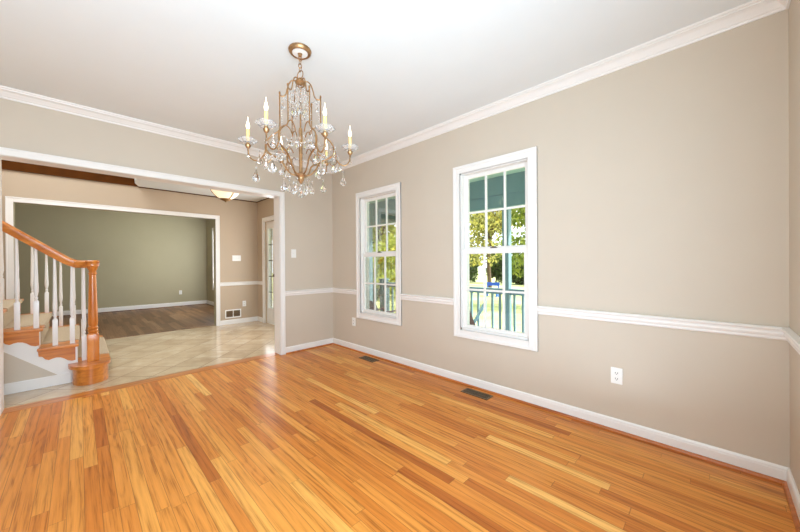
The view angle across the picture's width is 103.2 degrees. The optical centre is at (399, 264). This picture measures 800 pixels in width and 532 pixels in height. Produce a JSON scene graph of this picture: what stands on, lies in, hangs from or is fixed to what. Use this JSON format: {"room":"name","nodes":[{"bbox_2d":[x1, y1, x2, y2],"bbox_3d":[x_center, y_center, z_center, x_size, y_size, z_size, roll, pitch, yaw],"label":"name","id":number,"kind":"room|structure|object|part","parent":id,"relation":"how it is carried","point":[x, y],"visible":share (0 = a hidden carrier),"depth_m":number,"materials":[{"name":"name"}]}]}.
{"room":"empty dining room","nodes":[
{"label":"empty dining room","id":0,"kind":"room"},
{"bbox_2d":[15,203,206,313],"bbox_3d":[-7.782,-0.123,7.830,0.150,2.800,5.440,0,0,45],"label":"wall","id":1,"kind":"structure","parent":0,"point":[145,259],"depth_m":8.23,"materials":[{"name":"green paint"}]},
{"bbox_2d":[52,300,213,316],"bbox_3d":[-6.320,1.162,6.403,3.930,0.120,5.250,0,0,45],"label":"baseboard","id":2,"kind":"structure","parent":1,"relation":"attached to","point":[109,309],"depth_m":8.57,"materials":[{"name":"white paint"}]},
{"bbox_2d":[2,169,257,320],"bbox_3d":[-4.699,-0.635,5.168,0.120,3.800,4.600,0,0,45],"label":"wall","id":3,"kind":"structure","parent":0,"point":[238,219],"depth_m":5.92,"materials":[{"name":"beige paint"}]},
{"bbox_2d":[1,160,138,186],"bbox_3d":[-5.308,-1.515,4.454,0.025,0.427,2.540,0,0,45],"label":"trim","id":4,"kind":"structure","parent":3,"relation":"attached to","point":[8,165],"depth_m":4.75,"materials":[{"name":"brown wood"}]},
{"bbox_2d":[5,196,219,325],"bbox_3d":[-4.523,0.135,5.344,0.164,2.156,2.652,0,0,45],"label":"trim","id":5,"kind":"structure","parent":3,"relation":"attached to","point":[9,240],"depth_m":4.82,"materials":[{"name":"white paint"}]},
{"bbox_2d":[105,325,213,338],"bbox_3d":[-4.549,1.220,5.381,0.055,0.026,2.512,0,0,45],"label":"trim","id":6,"kind":"structure","parent":3,"relation":"attached to","point":[208,325],"depth_m":5.60,"materials":[{"name":"brown wood"}]},
{"bbox_2d":[225,309,240,318],"bbox_3d":[-3.370,0.998,6.413,0.010,0.170,0.300,0,0,45],"label":"air vent","id":7,"kind":"object","parent":3,"relation":"in","point":[233,313],"visible":1,"depth_m":6.41,"materials":[{"name":"white plastic"}]},
{"bbox_2d":[232,255,240,260],"bbox_3d":[-3.324,-0.122,6.459,0.016,0.114,0.162,0,0,45],"label":"light switch","id":8,"kind":"object","parent":3,"relation":"attached to","point":[234,257],"visible":1,"depth_m":6.46,"materials":[{"name":"white plastic"}]},
{"bbox_2d":[220,281,261,285],"bbox_3d":[-3.180,0.395,6.397,0.305,0.071,0.730,0,0,45],"label":"trim","id":9,"kind":"structure","parent":3,"relation":"attached to","point":[246,282],"depth_m":6.50,"materials":[{"name":"white paint"}]},
{"bbox_2d":[220,316,262,324],"bbox_3d":[-4.501,1.170,5.060,0.305,0.089,4.500,0,0,45],"label":"baseboard","id":10,"kind":"structure","parent":3,"relation":"attached to","point":[257,318],"depth_m":6.52,"materials":[{"name":"white paint"}]},
{"bbox_2d":[0,98,332,346],"bbox_3d":[-2.458,-0.144,3.412,0.165,2.800,3.950,0,0,45],"label":"wall","id":11,"kind":"structure","parent":0,"point":[308,218],"depth_m":3.67,"materials":[{"name":"beige paint"}]},
{"bbox_2d":[2,352,278,413],"bbox_3d":[-2.459,1.205,3.433,0.142,0.004,2.308,0,0,45],"label":"trim","id":12,"kind":"structure","parent":11,"relation":"attached to","point":[111,388],"depth_m":3.15,"materials":[{"name":"brown wood"}]},
{"bbox_2d":[0,147,285,415],"bbox_3d":[-2.453,0.131,3.416,0.209,2.150,2.436,0,0,45],"label":"trim","id":13,"kind":"structure","parent":11,"relation":"attached to","point":[9,154],"depth_m":3.35,"materials":[{"name":"white paint"}]},
{"bbox_2d":[291,249,295,257],"bbox_3d":[-1.442,-0.145,4.310,0.016,0.114,0.070,0,0,45],"label":"light switch","id":14,"kind":"object","parent":11,"relation":"attached to","point":[293,251],"visible":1,"depth_m":4.31,"materials":[{"name":"white plastic"}]},
{"bbox_2d":[134,179,266,201],"bbox_3d":[-2.814,-1.484,5.082,2.685,0.325,2.060,0,0,45],"label":"ceiling","id":15,"kind":"structure","parent":0,"point":[141,183],"depth_m":5.58,"materials":[{"name":"paint"}]},
{"bbox_2d":[210,189,238,201],"bbox_3d":[-2.773,-1.152,5.041,0.430,0.340,0.434,0,0,45],"label":"ceiling light","id":16,"kind":"object","parent":15,"relation":"attached to","point":[222,195],"visible":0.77,"depth_m":4.95,"materials":[{"name":"white glass"}]},
{"bbox_3d":[-2.771,-1.101,5.043,0.430,0.163,0.430,0,0,45],"label":"lamp shade","id":17,"kind":"part","parent":16,"relation":"part of","materials":[{"name":"beige glass"}]},
{"bbox_2d":[206,219,213,301],"bbox_3d":[-4.504,-0.146,8.349,4.080,2.800,0.090,0,0,45],"label":"wall","id":18,"kind":"structure","parent":0,"point":[209,223],"depth_m":9.43,"materials":[{"name":"green paint"}]},
{"bbox_2d":[212,228,213,289],"bbox_3d":[-4.855,-0.149,8.648,1.520,1.790,0.080,0,0,45],"label":"window","id":19,"kind":"structure","parent":18,"relation":"in","point":[212,228],"depth_m":9.10,"materials":[{"name":"white paint"}]},
{"bbox_2d":[0,0,751,165],"bbox_3d":[-0.838,-1.485,1.880,4.640,0.130,4.110,0,0,45],"label":"ceiling","id":20,"kind":"structure","parent":0,"point":[385,72],"depth_m":2.13,"materials":[{"name":"paint"}]},
{"bbox_2d":[237,42,358,197],"bbox_3d":[-0.660,-0.932,2.105,0.769,0.981,0.680,0,0,-12],"label":"chandelier","id":21,"kind":"object","parent":20,"relation":"hanging from","point":[300,51],"visible":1,"depth_m":2.07,"materials":[{"name":"gold metal"}]},
{"bbox_3d":[-0.975,-0.787,2.036,0.121,0.026,0.117,0,0,45],"label":"drip dish","id":22,"kind":"part","parent":21,"relation":"part of","materials":[{"name":"clear glass"}]},
{"bbox_3d":[-0.914,-0.722,2.043,0.158,0.125,0.035,0,0,-7],"label":"arm","id":23,"kind":"part","parent":21,"relation":"part of","materials":[{"name":"gold metal"}]},
{"bbox_3d":[-0.757,-0.787,1.796,0.121,0.026,0.117,0,0,45],"label":"drip dish","id":24,"kind":"part","parent":21,"relation":"part of","materials":[{"name":"clear glass"}]},
{"bbox_3d":[-0.745,-0.722,1.856,0.036,0.125,0.158,0,0,12],"label":"arm","id":25,"kind":"part","parent":21,"relation":"part of","materials":[{"name":"gold metal"}]},
{"bbox_3d":[-0.778,-0.982,2.079,0.200,0.471,0.013,0,0,-13],"label":"frame rod","id":26,"kind":"part","parent":21,"relation":"part of","materials":[{"name":"gold metal"}]},
{"bbox_3d":[-0.697,-0.982,1.990,0.012,0.471,0.200,0,0,19],"label":"frame rod","id":27,"kind":"part","parent":21,"relation":"part of","materials":[{"name":"gold metal"}]},
{"bbox_3d":[-0.741,-0.982,2.193,0.013,0.471,0.200,-1,0,-41],"label":"frame rod","id":28,"kind":"part","parent":21,"relation":"part of","materials":[{"name":"gold metal"}]},
{"bbox_3d":[-0.662,-1.332,2.103,0.024,0.120,0.023,0,0,9],"label":"chain","id":29,"kind":"part","parent":21,"relation":"part of","materials":[{"name":"gold metal"}]},
{"bbox_3d":[-0.663,-1.397,2.103,0.098,0.009,0.098,0,0,45],"label":"canopy plate","id":30,"kind":"part","parent":21,"relation":"part of","materials":[{"name":"white plastic"}]},
{"bbox_3d":[-0.579,-0.983,2.016,0.013,0.471,0.200,-1,0,-41],"label":"frame rod","id":31,"kind":"part","parent":21,"relation":"part of","materials":[{"name":"gold metal"}]},
{"bbox_3d":[-0.624,-0.983,2.219,0.012,0.471,0.200,0,0,19],"label":"frame rod","id":32,"kind":"part","parent":21,"relation":"part of","materials":[{"name":"gold metal"}]},
{"bbox_3d":[-0.542,-0.983,2.130,0.200,0.471,0.013,0,0,-13],"label":"frame rod","id":33,"kind":"part","parent":21,"relation":"part of","materials":[{"name":"gold metal"}]},
{"bbox_3d":[-0.484,-0.724,1.909,0.158,0.125,0.035,0,0,45],"label":"arm","id":34,"kind":"part","parent":21,"relation":"part of","materials":[{"name":"gold metal"}]},
{"bbox_3d":[-0.441,-0.790,1.865,0.121,0.026,0.117,0,0,45],"label":"drip dish","id":35,"kind":"part","parent":21,"relation":"part of","materials":[{"name":"clear glass"}]},
{"bbox_3d":[-0.402,-0.725,2.167,0.158,0.125,0.035,0,0,-7],"label":"arm","id":36,"kind":"part","parent":21,"relation":"part of","materials":[{"name":"gold metal"}]},
{"bbox_3d":[-0.342,-0.791,2.174,0.121,0.026,0.117,0,0,45],"label":"drip dish","id":37,"kind":"part","parent":21,"relation":"part of","materials":[{"name":"clear glass"}]},
{"bbox_2d":[0,304,795,531],"bbox_3d":[-3.754,1.253,3.828,11.500,0.080,5.400,0,0,45],"label":"floor","id":38,"kind":"structure","parent":0,"point":[329,438],"depth_m":1.96,"materials":[{"name":"brown wood"}]},
{"bbox_2d":[2,220,110,394],"bbox_3d":[-4.353,-0.028,3.222,1.868,2.493,2.012,0,0,45],"label":"staircase","id":39,"kind":"structure","parent":38,"relation":"on","point":[37,354],"depth_m":3.21,"materials":[{"name":"orange wood"}]},
{"bbox_3d":[-4.014,0.472,2.612,0.003,1.287,1.615,0,0,45],"label":"panel","id":40,"kind":"part","parent":39,"relation":"part of","materials":[{"name":"beige paint"}]},
{"bbox_3d":[-3.973,1.169,2.645,0.013,0.098,1.710,0,0,45],"label":"stair baseboard","id":41,"kind":"part","parent":39,"relation":"part of","materials":[{"name":"white paint"}]},
{"bbox_3d":[-3.904,-0.617,2.761,0.157,1.320,1.743,0,0,45],"label":"handrail","id":42,"kind":"part","parent":39,"relation":"part of","materials":[{"name":"orange wood"}]},
{"bbox_3d":[-3.243,0.523,3.352,0.092,0.985,0.092,0,0,45],"label":"newel post","id":43,"kind":"part","parent":39,"relation":"part of","materials":[{"name":"orange wood"}]},
{"bbox_2d":[359,356,378,361],"bbox_3d":[-0.389,1.188,3.980,0.272,0.006,0.116,0,0,45],"label":"floor vent","id":44,"kind":"object","parent":38,"relation":"in","point":[367,358],"visible":1,"depth_m":3.98,"materials":[{"name":"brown metal"}]},
{"bbox_2d":[461,388,492,399],"bbox_3d":[0.701,1.184,2.901,0.272,0.006,0.116,0,0,45],"label":"floor vent","id":45,"kind":"object","parent":38,"relation":"in","point":[469,391],"visible":1,"depth_m":2.90,"materials":[{"name":"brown metal"}]},
{"bbox_2d":[469,167,524,182],"bbox_3d":[-0.463,-1.425,6.026,17.000,0.100,2.310,0,0,45],"label":"ceiling","id":46,"kind":"structure","parent":0,"point":[520,169],"depth_m":4.95,"materials":[{"name":"green paint"}]},
{"bbox_2d":[469,171,524,211],"bbox_3d":[0.113,-1.138,6.606,17.000,0.485,0.220,0,0,45],"label":"trim","id":47,"kind":"structure","parent":46,"relation":"attached to","point":[515,182],"depth_m":5.03,"materials":[{"name":"teal paint"}]},
{"bbox_2d":[257,9,789,467],"bbox_3d":[-0.427,-0.160,4.280,7.440,2.800,0.140,0,0,45],"label":"wall","id":48,"kind":"structure","parent":0,"point":[663,180],"depth_m":2.14,"materials":[{"name":"beige paint"}]},
{"bbox_2d":[139,187,268,202],"bbox_3d":[-2.778,-1.314,5.118,2.685,0.016,1.960,0,0,45],"label":"trim","id":49,"kind":"structure","parent":48,"relation":"attached to","point":[139,187],"depth_m":5.92,"materials":[{"name":"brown wood"}]},
{"bbox_2d":[262,215,273,322],"bbox_3d":[-2.083,0.124,5.804,2.080,2.145,0.026,0,0,45],"label":"trim","id":50,"kind":"structure","parent":48,"relation":"attached to","point":[269,218],"depth_m":6.49,"materials":[{"name":"white paint"}]},
{"bbox_2d":[266,221,274,324],"bbox_3d":[-2.582,0.168,6.388,0.380,2.060,0.058,0,0,45],"label":"door","id":51,"kind":"structure","parent":48,"relation":"in","point":[269,225],"depth_m":6.42,"materials":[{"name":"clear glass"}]},
{"bbox_3d":[-2.579,0.085,6.391,0.230,1.605,0.004,0,0,45],"label":"pane","id":52,"kind":"part","parent":51,"relation":"part of","materials":[{"name":"clear glass"}]},
{"bbox_2d":[356,182,401,325],"bbox_3d":[-0.243,-0.119,4.083,0.848,1.691,0.160,0,0,45],"label":"window","id":53,"kind":"structure","parent":48,"relation":"in","point":[378,217],"depth_m":4.08,"materials":[{"name":"white paint"}]},
{"bbox_3d":[-0.256,0.243,4.069,0.674,0.778,0.028,0,0,45],"label":"sash","id":54,"kind":"part","parent":53,"relation":"part of","materials":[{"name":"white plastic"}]},
{"bbox_3d":[-0.237,-0.498,4.091,0.674,0.758,0.028,0,0,45],"label":"sash","id":55,"kind":"part","parent":53,"relation":"part of","materials":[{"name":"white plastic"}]},
{"bbox_3d":[-0.256,0.253,4.069,0.594,0.698,0.004,0,0,45],"label":"pane","id":56,"kind":"part","parent":53,"relation":"part of","materials":[{"name":"clear glass"}]},
{"bbox_2d":[365,257,395,311],"bbox_3d":[-0.256,0.253,4.069,0.594,0.698,0.016,0,0,45],"label":"grille","id":57,"kind":"object","parent":53,"relation":"attached to","point":[380,272],"depth_m":4.07,"materials":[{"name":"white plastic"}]},
{"bbox_3d":[-0.237,-0.502,4.091,0.590,0.678,0.004,0,0,45],"label":"pane","id":58,"kind":"part","parent":53,"relation":"part of","materials":[{"name":"clear glass"}]},
{"bbox_2d":[367,198,395,251],"bbox_3d":[-0.237,-0.502,4.091,0.590,0.678,0.016,0,0,45],"label":"grille","id":59,"kind":"object","parent":53,"relation":"attached to","point":[381,212],"depth_m":4.09,"materials":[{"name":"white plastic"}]},
{"bbox_2d":[0,0,790,173],"bbox_3d":[-0.826,-1.383,1.856,4.350,0.075,3.850,0,0,45],"label":"trim","id":60,"kind":"structure","parent":48,"relation":"attached to","point":[754,10],"depth_m":2.61,"materials":[{"name":"white paint"}]},
{"bbox_2d":[453,146,537,351],"bbox_3d":[0.888,-0.124,2.964,0.832,1.694,0.160,0,0,45],"label":"window","id":61,"kind":"structure","parent":48,"relation":"in","point":[462,174],"depth_m":2.92,"materials":[{"name":"white paint"}]},
{"bbox_3d":[0.894,-0.504,2.972,0.658,0.762,0.028,0,0,45],"label":"sash","id":62,"kind":"part","parent":61,"relation":"part of","materials":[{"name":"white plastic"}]},
{"bbox_3d":[0.875,0.239,2.950,0.658,0.778,0.028,0,0,45],"label":"sash","id":63,"kind":"part","parent":61,"relation":"part of","materials":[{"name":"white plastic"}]},
{"bbox_2d":[467,253,523,329],"bbox_3d":[0.875,0.249,2.950,0.578,0.698,0.016,0,0,45],"label":"grille","id":64,"kind":"object","parent":61,"relation":"attached to","point":[484,289],"depth_m":3.01,"materials":[{"name":"white plastic"}]},
{"bbox_2d":[469,171,524,246],"bbox_3d":[0.894,-0.508,2.972,0.574,0.681,0.016,0,0,45],"label":"grille","id":65,"kind":"object","parent":61,"relation":"attached to","point":[486,174],"depth_m":3.01,"materials":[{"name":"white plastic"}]},
{"bbox_2d":[286,338,799,520],"bbox_3d":[-0.810,1.155,1.863,4.350,0.089,3.850,0,0,45],"label":"baseboard","id":66,"kind":"structure","parent":48,"relation":"attached to","point":[784,473],"depth_m":2.25,"materials":[{"name":"white paint"}]},
{"bbox_2d":[286,343,799,531],"bbox_3d":[-0.809,1.191,1.863,4.326,0.018,3.826,0,0,45],"label":"trim","id":67,"kind":"structure","parent":48,"relation":"attached to","point":[793,512],"depth_m":2.15,"materials":[{"name":"brown wood"}]},
{"bbox_2d":[611,367,622,384],"bbox_3d":[1.532,0.789,2.245,0.070,0.114,0.009,0,0,45],"label":"wall outlet","id":68,"kind":"object","parent":48,"relation":"attached to","point":[616,373],"visible":1,"depth_m":2.24,"materials":[{"name":"white plastic"}]},
{"bbox_2d":[789,0,799,493],"bbox_3d":[0.735,-0.155,0.252,0.120,2.800,3.950,0,0,45],"label":"wall","id":69,"kind":"structure","parent":0,"point":[794,7],"depth_m":1.58,"materials":[{"name":"beige paint"}]},
{"bbox_3d":[-0.515,1.380,5.963,17.000,0.150,2.110,0,0,45],"label":"floor","id":70,"kind":"structure","parent":0,"visible":0},
{"bbox_2d":[470,312,474,324],"bbox_3d":[0.921,0.908,3.717,0.595,0.790,0.785,0,0,-35],"label":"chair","id":71,"kind":"object","parent":70,"relation":"on","point":[472,322],"visible":0.02,"depth_m":4.04,"materials":[{"name":"brown paint"}]},
{"bbox_2d":[473,301,486,322],"bbox_3d":[0.833,0.906,4.540,0.785,0.790,0.595,0,0,15],"label":"chair","id":72,"kind":"object","parent":70,"relation":"on","point":[475,319],"visible":0.12,"depth_m":4.33,"materials":[{"name":"blue paint"}]},
{"bbox_2d":[502,207,511,330],"bbox_3d":[1.698,0.189,5.036,0.135,2.210,0.135,0,0,45],"label":"porch post","id":73,"kind":"object","parent":70,"relation":"on","point":[508,263],"visible":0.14,"depth_m":4.99,"materials":[{"name":"teal paint"}]},
{"bbox_2d":[469,286,502,328],"bbox_3d":[0.680,0.795,6.049,2.765,0.805,0.090,0,0,45],"label":"porch railing","id":74,"kind":"object","parent":73,"relation":"attached to","point":[487,288],"visible":0.11,"depth_m":5.23,"materials":[{"name":"teal paint"}]},
{"bbox_3d":[0.678,0.440,6.048,2.765,0.095,0.090,0,0,45],"label":"rail","id":75,"kind":"part","parent":74,"relation":"part of","materials":[{"name":"teal paint"}]},
{"bbox_2d":[509,289,523,332],"bbox_3d":[2.742,0.788,4.008,2.817,0.805,0.090,0,0,45],"label":"porch railing","id":76,"kind":"object","parent":73,"relation":"attached to","point":[521,290],"visible":0.09,"depth_m":4.93,"materials":[{"name":"teal paint"}]},
{"bbox_3d":[2.740,0.433,4.007,2.817,0.095,0.090,0,0,45],"label":"rail","id":77,"kind":"part","parent":76,"relation":"part of","materials":[{"name":"teal paint"}]},
{"bbox_3d":[-2.230,-0.137,0.464,4.635,2.800,0.120,0,0,45],"label":"wall","id":78,"kind":"structure","parent":0,"visible":0},
{"bbox_2d":[285,288,799,354],"bbox_3d":[-0.815,0.393,1.861,4.350,0.071,3.850,0,0,45],"label":"trim","id":79,"kind":"structure","parent":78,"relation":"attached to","point":[739,329],"depth_m":2.09,"materials":[{"name":"white paint"}]},
{"label":"outside","id":80,"kind":"structure","parent":0,"visible":0},
{"bbox_2d":[469,268,523,331],"bbox_3d":[24.341,1.557,44.581,100.000,0.100,87.750,0,0,45],"label":"ground","id":81,"kind":"structure","parent":80,"point":[479,282],"depth_m":13.35,"materials":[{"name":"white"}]},
{"bbox_2d":[469,254,478,281],"bbox_3d":[6.250,0.254,29.643,2.718,3.382,2.223,0,0,45],"label":"bush","id":82,"kind":"object","parent":81,"relation":"on","point":[473,271],"visible":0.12,"depth_m":28.87,"materials":[{"name":"green plant"}]},
{"bbox_2d":[487,282,499,296],"bbox_3d":[4.911,1.347,16.935,0.680,0.740,0.420,0,0,35],"label":"garden bench","id":83,"kind":"object","parent":81,"relation":"on","point":[488,283],"visible":0.52,"depth_m":17.03,"materials":[{"name":"blue paint"}]},
{"bbox_3d":[5.018,1.066,17.090,0.680,0.180,0.040,0,0,35],"label":"backrest","id":84,"kind":"part","parent":83,"relation":"part of","materials":[{"name":"blue paint"}]},
{"bbox_2d":[486,253,501,282],"bbox_3d":[8.618,0.279,27.924,2.361,2.997,1.974,0,0,45],"label":"bush","id":85,"kind":"object","parent":81,"relation":"on","point":[496,269],"visible":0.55,"depth_m":27.48,"materials":[{"name":"green plant"}]},
{"bbox_2d":[469,207,523,287],"bbox_3d":[6.192,-2.261,21.427,6.147,8.126,6.173,0,0,45],"label":"tree","id":86,"kind":"object","parent":81,"relation":"on","point":[477,220],"visible":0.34,"depth_m":21.02,"materials":[{"name":"green plant"}]},
{"bbox_2d":[493,207,524,277],"bbox_3d":[6.042,-1.406,12.743,3.978,6.472,4.733,0,0,25],"label":"tree","id":87,"kind":"object","parent":81,"relation":"on","point":[517,218],"visible":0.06,"depth_m":12.34,"materials":[{"name":"green plant"}]},
{"bbox_2d":[512,253,523,284],"bbox_3d":[10.153,0.385,25.774,2.859,2.784,2.067,0,0,45],"label":"bush","id":88,"kind":"object","parent":81,"relation":"on","point":[515,279],"visible":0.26,"depth_m":25.57,"materials":[{"name":"green plant"}]}
]}

